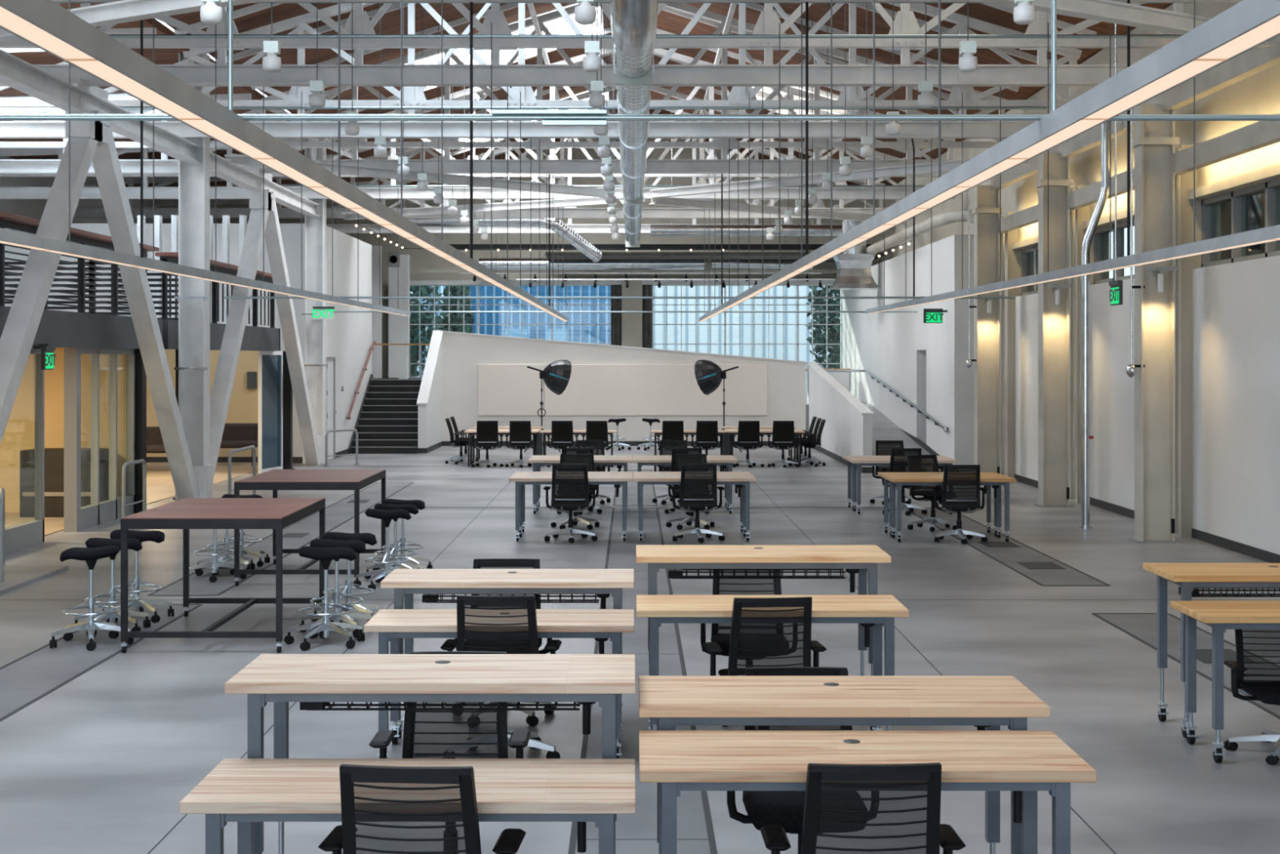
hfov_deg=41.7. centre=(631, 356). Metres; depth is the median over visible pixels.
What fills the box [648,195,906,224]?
brace
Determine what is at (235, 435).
settee
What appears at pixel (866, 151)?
pendant light
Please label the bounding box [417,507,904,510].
trim
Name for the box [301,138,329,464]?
steel column
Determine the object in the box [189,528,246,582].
stool
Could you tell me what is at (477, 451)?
desk
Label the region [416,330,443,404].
trim
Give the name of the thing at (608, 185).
pendant light
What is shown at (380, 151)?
pendant light
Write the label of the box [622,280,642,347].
column
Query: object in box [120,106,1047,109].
conduit
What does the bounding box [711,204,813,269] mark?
duct
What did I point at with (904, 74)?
roof truss
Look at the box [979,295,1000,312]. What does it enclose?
wall sconce
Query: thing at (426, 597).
cable tray
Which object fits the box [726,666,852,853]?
office chair
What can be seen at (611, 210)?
pendant light
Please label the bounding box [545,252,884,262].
trim
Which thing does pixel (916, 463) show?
office chair
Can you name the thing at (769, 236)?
pendant light
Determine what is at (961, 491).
office chair
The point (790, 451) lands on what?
desk
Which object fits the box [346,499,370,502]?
trim
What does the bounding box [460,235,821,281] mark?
track light
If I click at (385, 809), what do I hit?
office chair
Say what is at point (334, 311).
conduit
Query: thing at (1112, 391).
wall panel
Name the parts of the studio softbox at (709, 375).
boom handle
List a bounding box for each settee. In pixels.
[146,426,165,453]
[219,422,257,466]
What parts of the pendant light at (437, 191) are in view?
stem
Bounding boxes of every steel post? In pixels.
[134,348,146,513]
[172,349,178,498]
[282,351,294,469]
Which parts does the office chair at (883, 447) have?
arm post, frame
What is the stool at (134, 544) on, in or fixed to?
on the floor panel at (21, 682)
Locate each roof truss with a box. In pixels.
[0,3,1008,173]
[0,3,1081,138]
[0,3,1183,86]
[0,48,955,199]
[51,0,1243,1]
[73,86,915,218]
[209,113,885,233]
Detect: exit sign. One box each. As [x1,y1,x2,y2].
[33,343,55,369]
[312,306,335,319]
[923,308,947,323]
[1108,23,1122,305]
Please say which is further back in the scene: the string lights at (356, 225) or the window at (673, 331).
the window at (673, 331)
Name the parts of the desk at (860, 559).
leg, leg, apron frame, leg, telescopic rod, leg, telescopic rod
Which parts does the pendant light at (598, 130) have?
stem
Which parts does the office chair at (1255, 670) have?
armrest, frame, arm post, seat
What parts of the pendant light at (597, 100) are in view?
stem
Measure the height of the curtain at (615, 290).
3.050 m
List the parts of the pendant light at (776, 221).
stem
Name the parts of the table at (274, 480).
leg, leg, edge frame, leg, leg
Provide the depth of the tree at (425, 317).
59.66 m
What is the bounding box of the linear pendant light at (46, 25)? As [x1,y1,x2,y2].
[0,0,568,321]
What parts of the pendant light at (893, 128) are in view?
stem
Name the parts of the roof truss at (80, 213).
splice plate, gusset plate, gusset plate, gusset plate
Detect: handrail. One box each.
[346,341,376,419]
[805,369,948,432]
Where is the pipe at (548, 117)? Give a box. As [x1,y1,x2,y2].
[0,109,1279,125]
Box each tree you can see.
[409,285,444,377]
[414,285,454,377]
[438,285,475,333]
[805,285,839,368]
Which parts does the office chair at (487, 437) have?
arm post, frame, arm post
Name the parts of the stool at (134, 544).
seat mount, saddle seat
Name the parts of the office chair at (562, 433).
arm post, frame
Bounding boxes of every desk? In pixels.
[179,758,635,853]
[224,653,635,853]
[364,608,634,758]
[380,568,634,737]
[463,430,539,466]
[467,428,541,464]
[472,426,544,460]
[509,475,632,541]
[512,471,632,535]
[527,457,632,513]
[530,455,632,509]
[539,430,616,466]
[632,455,734,508]
[632,457,737,513]
[632,471,752,535]
[632,475,755,541]
[635,544,891,729]
[636,595,909,729]
[638,675,1050,853]
[639,729,1097,853]
[650,430,727,455]
[721,426,795,460]
[724,428,800,461]
[726,430,804,466]
[842,455,948,510]
[847,457,958,514]
[877,471,1003,537]
[884,475,1016,542]
[1142,563,1279,737]
[1169,600,1279,762]
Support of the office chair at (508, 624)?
on the floor
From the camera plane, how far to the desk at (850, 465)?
25.63 m
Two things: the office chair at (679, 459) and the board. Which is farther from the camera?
the board
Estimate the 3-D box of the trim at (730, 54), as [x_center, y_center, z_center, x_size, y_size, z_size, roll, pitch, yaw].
[3.450,-5.866,35.000,6.930,2.264,0.060,0,0,0]
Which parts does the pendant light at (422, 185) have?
stem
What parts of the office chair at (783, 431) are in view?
arm post, frame, arm post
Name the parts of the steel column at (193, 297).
plinth casing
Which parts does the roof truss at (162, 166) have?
gusset plate, splice plate, gusset plate, gusset plate, gusset plate, gusset plate, splice plate, gusset plate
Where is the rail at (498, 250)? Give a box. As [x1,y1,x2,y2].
[400,248,762,251]
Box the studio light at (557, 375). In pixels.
[543,360,571,395]
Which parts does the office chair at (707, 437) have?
arm post, frame, arm post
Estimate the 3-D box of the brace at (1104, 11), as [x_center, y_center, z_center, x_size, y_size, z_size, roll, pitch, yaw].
[3.352,-3.200,14.965,7.478,0.160,0.552,0,0,-32]
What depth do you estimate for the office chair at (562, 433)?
34.92 m
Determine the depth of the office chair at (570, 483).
20.87 m
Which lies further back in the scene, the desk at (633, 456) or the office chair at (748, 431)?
the office chair at (748, 431)
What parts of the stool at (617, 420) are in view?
saddle seat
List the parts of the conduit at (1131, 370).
rod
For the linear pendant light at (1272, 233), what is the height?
3.013 m
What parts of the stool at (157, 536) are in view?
saddle seat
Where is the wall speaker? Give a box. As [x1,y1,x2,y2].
[387,252,399,266]
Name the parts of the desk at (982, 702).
leg, leg, apron frame, leg, telescopic rod, leg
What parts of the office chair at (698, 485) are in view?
armrest, arm post, frame, arm post, armrest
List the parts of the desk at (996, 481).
leg, leg, apron frame, leg, leg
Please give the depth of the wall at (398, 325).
47.60 m
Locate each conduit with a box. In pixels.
[54,1,1192,3]
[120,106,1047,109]
[224,296,1015,298]
[280,185,925,187]
[333,311,917,312]
[965,189,976,368]
[1125,108,1145,377]
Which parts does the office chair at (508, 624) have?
armrest, frame, armrest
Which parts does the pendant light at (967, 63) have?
stem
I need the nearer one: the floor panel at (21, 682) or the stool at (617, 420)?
the floor panel at (21, 682)
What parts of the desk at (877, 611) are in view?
leg, telescopic rod, leg, apron frame, leg, leg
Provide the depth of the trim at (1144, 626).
13.86 m
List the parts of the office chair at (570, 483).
armrest, arm post, frame, arm post, armrest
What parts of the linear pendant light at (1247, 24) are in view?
suspension rod, suspension rod, suspension rod, suspension rod, suspension rod, suspension rod, suspension rod, suspension rod, suspension rod, suspension rod, suspension rod, suspension rod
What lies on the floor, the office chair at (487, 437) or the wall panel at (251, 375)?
the office chair at (487, 437)
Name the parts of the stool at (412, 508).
saddle seat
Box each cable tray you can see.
[299,702,580,710]
[422,593,599,602]
[667,568,845,578]
[1178,586,1279,596]
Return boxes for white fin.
[137,215,145,244]
[154,215,162,317]
[171,215,178,317]
[209,215,213,323]
[222,215,230,324]
[239,215,246,325]
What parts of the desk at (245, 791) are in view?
leg, leg, apron frame, leg, leg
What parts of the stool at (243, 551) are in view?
saddle seat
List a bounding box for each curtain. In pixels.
[610,284,622,346]
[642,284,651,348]
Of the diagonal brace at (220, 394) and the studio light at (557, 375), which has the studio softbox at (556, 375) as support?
the studio light at (557, 375)
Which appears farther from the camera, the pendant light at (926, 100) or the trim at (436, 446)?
the trim at (436, 446)
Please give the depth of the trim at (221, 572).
17.73 m
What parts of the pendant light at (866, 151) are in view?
stem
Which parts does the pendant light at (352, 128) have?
stem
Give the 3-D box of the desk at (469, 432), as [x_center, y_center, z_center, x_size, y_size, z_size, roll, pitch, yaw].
[-2.730,1.915,35.305,1.540,0.730,0.610,0,0,0]
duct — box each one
[408,177,602,262]
[478,138,705,270]
[610,0,657,247]
[650,112,865,236]
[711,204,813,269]
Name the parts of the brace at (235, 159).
plate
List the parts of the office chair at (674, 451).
frame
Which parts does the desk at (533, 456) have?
leg, leg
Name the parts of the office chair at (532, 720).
frame, seat, arm post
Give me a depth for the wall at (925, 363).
36.60 m
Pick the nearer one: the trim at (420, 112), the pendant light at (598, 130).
the pendant light at (598, 130)
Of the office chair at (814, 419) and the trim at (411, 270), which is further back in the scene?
the trim at (411, 270)
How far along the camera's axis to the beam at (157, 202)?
47.96 m
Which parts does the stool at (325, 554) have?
seat mount, saddle seat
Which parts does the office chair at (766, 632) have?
armrest, arm post, seat, frame, arm post, armrest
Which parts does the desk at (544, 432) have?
leg, leg, apron frame, leg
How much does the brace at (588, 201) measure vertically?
0.160 m
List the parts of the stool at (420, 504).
saddle seat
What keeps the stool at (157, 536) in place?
on the floor panel at (21, 682)
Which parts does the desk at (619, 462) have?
leg, leg, apron frame, leg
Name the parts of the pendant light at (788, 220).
stem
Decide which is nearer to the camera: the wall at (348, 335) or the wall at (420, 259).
the wall at (348, 335)
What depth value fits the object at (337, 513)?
21.47 m
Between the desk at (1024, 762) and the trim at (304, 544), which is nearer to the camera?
the desk at (1024, 762)
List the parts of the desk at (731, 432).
leg, leg, apron frame, leg, leg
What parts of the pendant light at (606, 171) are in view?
stem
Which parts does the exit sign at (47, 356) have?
panel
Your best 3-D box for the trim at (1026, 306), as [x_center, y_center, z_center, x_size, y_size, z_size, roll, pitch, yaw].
[7.170,0.530,29.100,0.060,3.300,4.400,0,0,0]
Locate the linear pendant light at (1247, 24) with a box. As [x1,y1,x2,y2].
[698,0,1279,321]
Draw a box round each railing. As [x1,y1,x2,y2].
[0,210,159,315]
[155,252,275,328]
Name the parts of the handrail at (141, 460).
rail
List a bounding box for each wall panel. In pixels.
[247,371,257,388]
[1089,278,1134,510]
[1192,255,1279,554]
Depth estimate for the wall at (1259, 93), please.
24.60 m
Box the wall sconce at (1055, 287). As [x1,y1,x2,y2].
[1045,284,1071,304]
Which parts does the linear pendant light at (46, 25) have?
suspension rod, suspension rod, suspension rod, suspension rod, suspension rod, suspension rod, suspension rod, suspension rod, suspension rod, suspension rod, suspension rod, suspension rod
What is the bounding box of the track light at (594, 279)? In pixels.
[515,236,835,288]
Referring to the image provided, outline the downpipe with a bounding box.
[1078,120,1109,528]
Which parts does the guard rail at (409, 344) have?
rail, post, post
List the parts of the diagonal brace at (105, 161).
plate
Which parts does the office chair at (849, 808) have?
armrest, arm post, frame, arm post, armrest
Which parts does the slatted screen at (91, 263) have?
post, post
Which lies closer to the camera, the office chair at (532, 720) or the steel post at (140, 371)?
the office chair at (532, 720)
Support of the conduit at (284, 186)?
attached to the linear pendant light at (46, 25)
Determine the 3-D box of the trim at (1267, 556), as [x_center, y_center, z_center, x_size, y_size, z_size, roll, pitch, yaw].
[7.165,2.240,19.200,0.070,0.120,4.400,0,0,0]
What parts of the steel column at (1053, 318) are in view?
plate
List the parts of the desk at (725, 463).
leg, apron frame, leg, leg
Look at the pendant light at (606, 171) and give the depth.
25.15 m
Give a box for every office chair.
[318,764,525,853]
[368,650,530,758]
[440,595,561,758]
[444,417,474,464]
[450,416,479,462]
[454,558,554,726]
[471,420,503,467]
[504,420,537,467]
[543,463,597,542]
[546,420,578,466]
[550,453,599,529]
[556,448,602,515]
[576,440,610,504]
[581,420,613,466]
[652,440,687,504]
[656,420,688,466]
[663,448,709,515]
[666,453,714,529]
[670,463,724,542]
[690,420,722,466]
[700,570,782,726]
[702,596,826,675]
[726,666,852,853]
[732,420,764,467]
[760,762,965,853]
[766,420,799,467]
[786,416,817,461]
[791,417,821,463]
[794,419,826,466]
[870,440,911,505]
[879,448,927,515]
[906,454,956,531]
[931,464,987,544]
[1223,629,1279,764]
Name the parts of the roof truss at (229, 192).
splice plate, gusset plate, gusset plate, gusset plate, gusset plate, splice plate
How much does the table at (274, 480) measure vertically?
1.050 m
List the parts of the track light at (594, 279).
suspension rod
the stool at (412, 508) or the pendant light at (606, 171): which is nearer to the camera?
the stool at (412, 508)
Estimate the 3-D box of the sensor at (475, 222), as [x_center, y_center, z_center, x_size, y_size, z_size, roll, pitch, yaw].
[-3.430,-4.301,36.700,0.180,3.162,0.180,0,0,0]
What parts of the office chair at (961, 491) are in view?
armrest, arm post, frame, arm post, armrest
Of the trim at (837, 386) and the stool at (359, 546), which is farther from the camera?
the trim at (837, 386)
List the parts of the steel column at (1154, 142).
plate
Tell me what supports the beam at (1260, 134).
attached to the steel column
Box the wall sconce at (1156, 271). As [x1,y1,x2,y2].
[1146,266,1177,292]
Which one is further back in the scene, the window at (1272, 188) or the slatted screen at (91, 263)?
the slatted screen at (91, 263)
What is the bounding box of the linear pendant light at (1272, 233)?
[865,0,1279,314]
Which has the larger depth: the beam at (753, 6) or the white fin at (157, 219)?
the white fin at (157, 219)
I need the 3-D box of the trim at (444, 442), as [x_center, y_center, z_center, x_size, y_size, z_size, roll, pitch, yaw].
[-0.225,2.240,43.485,9.450,0.120,0.030,0,0,0]
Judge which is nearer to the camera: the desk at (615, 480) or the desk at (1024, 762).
the desk at (1024, 762)
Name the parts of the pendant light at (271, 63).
stem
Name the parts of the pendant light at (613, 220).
stem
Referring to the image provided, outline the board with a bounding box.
[478,364,767,415]
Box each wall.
[0,156,157,223]
[0,347,126,512]
[4,223,304,457]
[157,113,875,377]
[326,226,372,452]
[372,245,409,377]
[417,340,441,448]
[441,332,805,440]
[807,364,871,466]
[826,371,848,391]
[840,235,1000,474]
[875,1,1279,296]
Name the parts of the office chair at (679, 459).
arm post, seat, frame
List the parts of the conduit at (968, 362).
rod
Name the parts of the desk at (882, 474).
leg, leg, leg, leg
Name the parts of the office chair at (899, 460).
frame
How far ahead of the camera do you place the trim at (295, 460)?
36.48 m
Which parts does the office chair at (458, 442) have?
frame, seat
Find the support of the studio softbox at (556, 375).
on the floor
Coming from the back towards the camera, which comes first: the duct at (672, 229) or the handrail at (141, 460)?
the duct at (672, 229)
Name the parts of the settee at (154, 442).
backrest, seat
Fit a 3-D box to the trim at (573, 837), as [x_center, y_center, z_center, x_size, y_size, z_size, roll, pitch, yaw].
[0.050,2.303,8.300,0.692,0.014,34.660,0,0,0]
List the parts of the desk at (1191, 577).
leg, telescopic rod, telescopic rod, leg, apron frame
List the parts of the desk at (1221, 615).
telescopic rod, leg, telescopic rod, leg, apron frame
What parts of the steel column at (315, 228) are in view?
plinth casing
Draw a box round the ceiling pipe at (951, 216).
[866,208,973,254]
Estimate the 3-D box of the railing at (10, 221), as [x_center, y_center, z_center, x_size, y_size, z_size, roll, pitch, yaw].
[-7.280,-1.110,16.615,0.380,1.060,17.230,0,0,0]
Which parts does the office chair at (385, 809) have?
armrest, arm post, frame, armrest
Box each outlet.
[826,220,881,289]
[1066,487,1069,498]
[1170,518,1174,533]
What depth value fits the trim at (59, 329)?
22.00 m
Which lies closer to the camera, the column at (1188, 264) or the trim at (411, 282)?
the column at (1188, 264)
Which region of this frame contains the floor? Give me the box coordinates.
[0,445,1279,853]
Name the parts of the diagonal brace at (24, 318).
plate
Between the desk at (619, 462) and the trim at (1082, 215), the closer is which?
the desk at (619, 462)
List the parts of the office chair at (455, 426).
frame, seat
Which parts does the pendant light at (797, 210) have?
stem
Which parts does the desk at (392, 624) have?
leg, leg, apron frame, leg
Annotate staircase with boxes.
[348,373,422,453]
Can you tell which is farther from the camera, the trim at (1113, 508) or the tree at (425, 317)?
the tree at (425, 317)
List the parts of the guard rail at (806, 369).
rail, post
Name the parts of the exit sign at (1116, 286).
panel, hanging rod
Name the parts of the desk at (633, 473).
leg, leg, leg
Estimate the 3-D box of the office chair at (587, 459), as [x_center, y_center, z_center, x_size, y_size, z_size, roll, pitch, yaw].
[-0.762,1.812,22.658,0.690,0.976,0.628,0,0,-5]
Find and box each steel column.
[173,53,213,500]
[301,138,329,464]
[972,185,1004,475]
[1033,152,1075,506]
[1128,102,1181,542]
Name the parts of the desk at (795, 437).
leg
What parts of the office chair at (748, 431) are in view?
arm post, frame, arm post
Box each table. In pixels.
[120,497,325,653]
[234,469,386,586]
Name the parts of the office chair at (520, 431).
arm post, frame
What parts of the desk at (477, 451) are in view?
leg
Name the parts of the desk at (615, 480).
leg, leg, apron frame, leg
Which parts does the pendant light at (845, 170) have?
stem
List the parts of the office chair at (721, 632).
arm post, seat, frame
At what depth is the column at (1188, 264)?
21.40 m
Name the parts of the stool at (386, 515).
seat mount, saddle seat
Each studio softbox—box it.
[524,360,571,452]
[693,360,742,452]
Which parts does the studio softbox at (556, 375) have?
boom handle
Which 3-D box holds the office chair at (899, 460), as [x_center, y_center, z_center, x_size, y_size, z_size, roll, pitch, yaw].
[3.982,1.812,24.642,0.690,0.976,0.628,0,0,-5]
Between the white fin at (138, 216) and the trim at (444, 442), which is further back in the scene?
the trim at (444, 442)
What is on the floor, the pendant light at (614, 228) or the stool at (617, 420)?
the stool at (617, 420)
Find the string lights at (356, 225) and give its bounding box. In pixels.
[353,222,406,248]
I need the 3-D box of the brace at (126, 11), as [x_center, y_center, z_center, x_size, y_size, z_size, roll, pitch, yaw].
[-3.405,-3.200,14.864,7.452,0.160,0.548,0,0,31]
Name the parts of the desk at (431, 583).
leg, leg, apron frame, leg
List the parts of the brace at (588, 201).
plate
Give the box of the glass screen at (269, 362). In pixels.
[257,351,282,473]
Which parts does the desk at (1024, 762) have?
leg, leg, apron frame, leg, leg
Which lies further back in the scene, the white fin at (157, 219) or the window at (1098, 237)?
the white fin at (157, 219)
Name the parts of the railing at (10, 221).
post, post, post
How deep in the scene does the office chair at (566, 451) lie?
24.47 m
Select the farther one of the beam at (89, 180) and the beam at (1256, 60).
the beam at (89, 180)
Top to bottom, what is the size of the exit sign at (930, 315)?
0.285 m
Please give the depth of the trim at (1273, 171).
20.44 m
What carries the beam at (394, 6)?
attached to the ceiling
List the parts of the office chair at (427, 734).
armrest, arm post, frame, armrest, arm post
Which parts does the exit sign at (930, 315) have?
panel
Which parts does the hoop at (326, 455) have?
rail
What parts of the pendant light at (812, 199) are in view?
stem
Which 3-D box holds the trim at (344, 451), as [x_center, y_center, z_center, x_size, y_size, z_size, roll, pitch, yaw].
[-6.742,2.240,39.050,0.015,0.120,1.800,0,0,0]
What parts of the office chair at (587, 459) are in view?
frame, seat, arm post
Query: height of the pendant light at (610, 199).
4.121 m
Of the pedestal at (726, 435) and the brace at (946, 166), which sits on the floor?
the pedestal at (726, 435)
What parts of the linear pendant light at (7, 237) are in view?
suspension rod, suspension rod, suspension rod, suspension rod, suspension rod, suspension rod, suspension rod, suspension rod, suspension rod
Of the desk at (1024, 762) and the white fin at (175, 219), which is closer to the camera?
the desk at (1024, 762)
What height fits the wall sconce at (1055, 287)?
0.310 m
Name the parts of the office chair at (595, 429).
frame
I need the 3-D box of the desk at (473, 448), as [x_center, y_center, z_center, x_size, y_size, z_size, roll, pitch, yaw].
[-2.730,1.915,35.935,1.540,0.730,0.610,0,0,0]
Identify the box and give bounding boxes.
[398,356,408,378]
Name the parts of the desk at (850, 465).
leg, leg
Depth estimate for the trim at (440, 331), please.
43.44 m
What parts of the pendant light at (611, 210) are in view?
stem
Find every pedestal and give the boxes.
[536,431,542,466]
[723,432,729,455]
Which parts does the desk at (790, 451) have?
leg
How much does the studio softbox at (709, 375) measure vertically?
2.220 m
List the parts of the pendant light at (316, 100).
stem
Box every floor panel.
[0,604,197,718]
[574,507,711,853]
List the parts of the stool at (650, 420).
saddle seat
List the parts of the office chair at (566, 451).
frame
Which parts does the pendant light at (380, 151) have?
stem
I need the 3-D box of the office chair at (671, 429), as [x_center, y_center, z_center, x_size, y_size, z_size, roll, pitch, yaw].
[0.852,1.812,35.122,0.690,0.976,0.628,0,0,-5]
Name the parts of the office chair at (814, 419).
frame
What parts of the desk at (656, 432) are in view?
leg, apron frame, leg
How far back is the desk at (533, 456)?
25.42 m
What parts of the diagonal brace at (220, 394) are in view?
plate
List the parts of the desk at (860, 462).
leg, leg, apron frame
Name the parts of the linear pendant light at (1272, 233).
suspension rod, suspension rod, suspension rod, suspension rod, suspension rod, suspension rod, suspension rod, suspension rod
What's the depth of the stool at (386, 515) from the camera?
16.74 m
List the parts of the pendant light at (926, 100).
stem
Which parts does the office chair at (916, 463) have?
arm post, frame, seat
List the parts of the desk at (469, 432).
leg, leg, apron frame, leg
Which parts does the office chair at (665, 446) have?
frame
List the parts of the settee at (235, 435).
seat, backrest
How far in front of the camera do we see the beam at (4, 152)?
35.96 m
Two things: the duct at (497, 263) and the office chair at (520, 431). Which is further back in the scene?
the duct at (497, 263)
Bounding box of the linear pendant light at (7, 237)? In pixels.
[0,0,410,315]
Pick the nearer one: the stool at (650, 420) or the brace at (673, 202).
the brace at (673, 202)
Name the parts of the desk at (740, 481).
leg, apron frame, leg, leg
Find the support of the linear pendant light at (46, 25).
hanging from the roof truss at (229, 192)
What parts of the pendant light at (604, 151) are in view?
stem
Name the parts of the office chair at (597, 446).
frame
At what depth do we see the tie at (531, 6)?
30.16 m
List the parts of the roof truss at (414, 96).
gusset plate, splice plate, gusset plate, gusset plate, gusset plate, gusset plate, splice plate, gusset plate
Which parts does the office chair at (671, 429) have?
frame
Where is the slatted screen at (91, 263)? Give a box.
[4,258,210,323]
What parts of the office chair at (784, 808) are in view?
arm post, seat, frame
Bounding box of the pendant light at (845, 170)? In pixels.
[839,3,851,176]
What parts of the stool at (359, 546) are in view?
saddle seat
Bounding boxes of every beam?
[0,48,320,217]
[107,34,1182,38]
[982,35,1279,190]
[998,113,1279,234]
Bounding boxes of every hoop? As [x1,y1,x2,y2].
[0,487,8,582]
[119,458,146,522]
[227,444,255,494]
[323,428,359,466]
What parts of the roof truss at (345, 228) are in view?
splice plate, gusset plate, gusset plate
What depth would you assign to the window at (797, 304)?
49.69 m
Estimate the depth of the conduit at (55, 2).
18.89 m
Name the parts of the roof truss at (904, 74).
gusset plate, splice plate, gusset plate, gusset plate, gusset plate, gusset plate, splice plate, gusset plate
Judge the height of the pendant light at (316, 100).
3.162 m
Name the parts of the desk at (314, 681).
leg, leg, telescopic rod, apron frame, leg, leg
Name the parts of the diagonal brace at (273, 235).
plate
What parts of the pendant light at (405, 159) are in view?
stem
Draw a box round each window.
[0,48,44,53]
[0,93,160,114]
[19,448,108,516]
[406,3,604,64]
[409,284,610,377]
[458,86,609,150]
[465,285,610,343]
[652,284,841,383]
[653,285,839,394]
[751,86,848,114]
[1021,244,1038,295]
[1093,218,1134,284]
[1200,177,1279,267]
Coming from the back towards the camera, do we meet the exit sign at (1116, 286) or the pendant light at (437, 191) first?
the pendant light at (437, 191)
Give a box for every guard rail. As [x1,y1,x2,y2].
[373,343,430,378]
[805,368,850,392]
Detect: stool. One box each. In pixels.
[48,545,133,650]
[73,537,151,635]
[102,528,173,623]
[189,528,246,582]
[194,528,254,574]
[210,493,270,568]
[284,546,364,650]
[298,538,373,638]
[311,531,383,622]
[353,508,411,591]
[364,502,424,582]
[372,498,432,570]
[605,417,631,450]
[636,417,660,450]
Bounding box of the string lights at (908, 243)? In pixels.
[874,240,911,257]
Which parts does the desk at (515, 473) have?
leg, leg, leg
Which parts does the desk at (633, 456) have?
leg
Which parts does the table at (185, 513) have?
leg, leg, edge frame, leg, leg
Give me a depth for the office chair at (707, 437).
34.92 m
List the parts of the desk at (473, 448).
leg, leg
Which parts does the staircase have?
skirting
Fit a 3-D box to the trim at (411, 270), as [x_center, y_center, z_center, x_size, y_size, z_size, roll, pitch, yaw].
[0.000,-2.500,48.950,14.000,0.100,0.100,0,0,0]
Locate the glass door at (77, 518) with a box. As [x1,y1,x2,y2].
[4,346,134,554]
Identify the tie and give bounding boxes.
[527,3,571,142]
[693,3,737,142]
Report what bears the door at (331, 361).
in the wall at (348, 335)
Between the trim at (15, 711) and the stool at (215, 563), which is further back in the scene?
the stool at (215, 563)
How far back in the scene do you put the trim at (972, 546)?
18.52 m
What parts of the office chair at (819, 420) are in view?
seat, frame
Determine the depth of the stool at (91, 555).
13.38 m
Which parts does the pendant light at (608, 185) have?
stem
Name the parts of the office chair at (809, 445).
seat, arm post, frame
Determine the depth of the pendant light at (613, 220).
34.37 m
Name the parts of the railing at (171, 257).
post, post, post, post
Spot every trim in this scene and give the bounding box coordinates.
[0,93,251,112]
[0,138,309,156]
[0,306,162,348]
[0,565,68,595]
[0,604,203,721]
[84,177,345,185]
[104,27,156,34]
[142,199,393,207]
[146,457,302,462]
[146,470,1116,853]
[147,482,413,595]
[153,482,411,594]
[162,319,279,351]
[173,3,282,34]
[202,569,233,576]
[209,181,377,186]
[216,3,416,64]
[223,154,337,159]
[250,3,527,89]
[280,3,610,110]
[280,347,304,457]
[282,533,309,537]
[326,52,615,142]
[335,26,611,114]
[335,448,348,457]
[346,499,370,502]
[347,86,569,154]
[373,377,422,379]
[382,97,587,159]
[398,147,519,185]
[409,269,837,272]
[409,280,835,284]
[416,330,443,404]
[417,440,442,453]
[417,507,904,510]
[425,506,884,507]
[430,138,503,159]
[440,330,805,362]
[442,440,772,445]
[448,244,886,249]
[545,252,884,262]
[568,507,717,853]
[613,469,657,506]
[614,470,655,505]
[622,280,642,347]
[652,53,942,142]
[656,28,928,114]
[660,93,880,159]
[662,6,984,111]
[664,109,889,178]
[693,86,921,158]
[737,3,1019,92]
[743,147,866,185]
[805,394,869,437]
[806,361,874,414]
[815,444,871,473]
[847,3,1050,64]
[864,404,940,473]
[901,429,939,455]
[902,507,1110,586]
[908,507,1104,584]
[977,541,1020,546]
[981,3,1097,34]
[1000,212,1018,478]
[1012,163,1279,249]
[1014,474,1038,488]
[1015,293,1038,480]
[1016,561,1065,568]
[1069,185,1089,503]
[1089,497,1134,519]
[1091,613,1279,719]
[1096,613,1279,715]
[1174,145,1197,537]
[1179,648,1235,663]
[1191,528,1279,563]
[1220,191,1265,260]
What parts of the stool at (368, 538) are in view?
saddle seat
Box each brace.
[0,0,269,41]
[0,111,99,444]
[92,113,199,499]
[209,189,271,479]
[224,154,617,197]
[264,191,319,465]
[340,195,617,219]
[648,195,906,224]
[649,159,1030,198]
[973,0,1275,48]
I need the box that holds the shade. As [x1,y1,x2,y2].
[693,360,722,395]
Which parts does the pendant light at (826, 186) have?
stem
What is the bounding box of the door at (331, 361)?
[326,356,336,459]
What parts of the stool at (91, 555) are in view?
saddle seat, seat mount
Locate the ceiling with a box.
[0,3,1173,199]
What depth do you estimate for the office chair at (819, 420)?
36.28 m

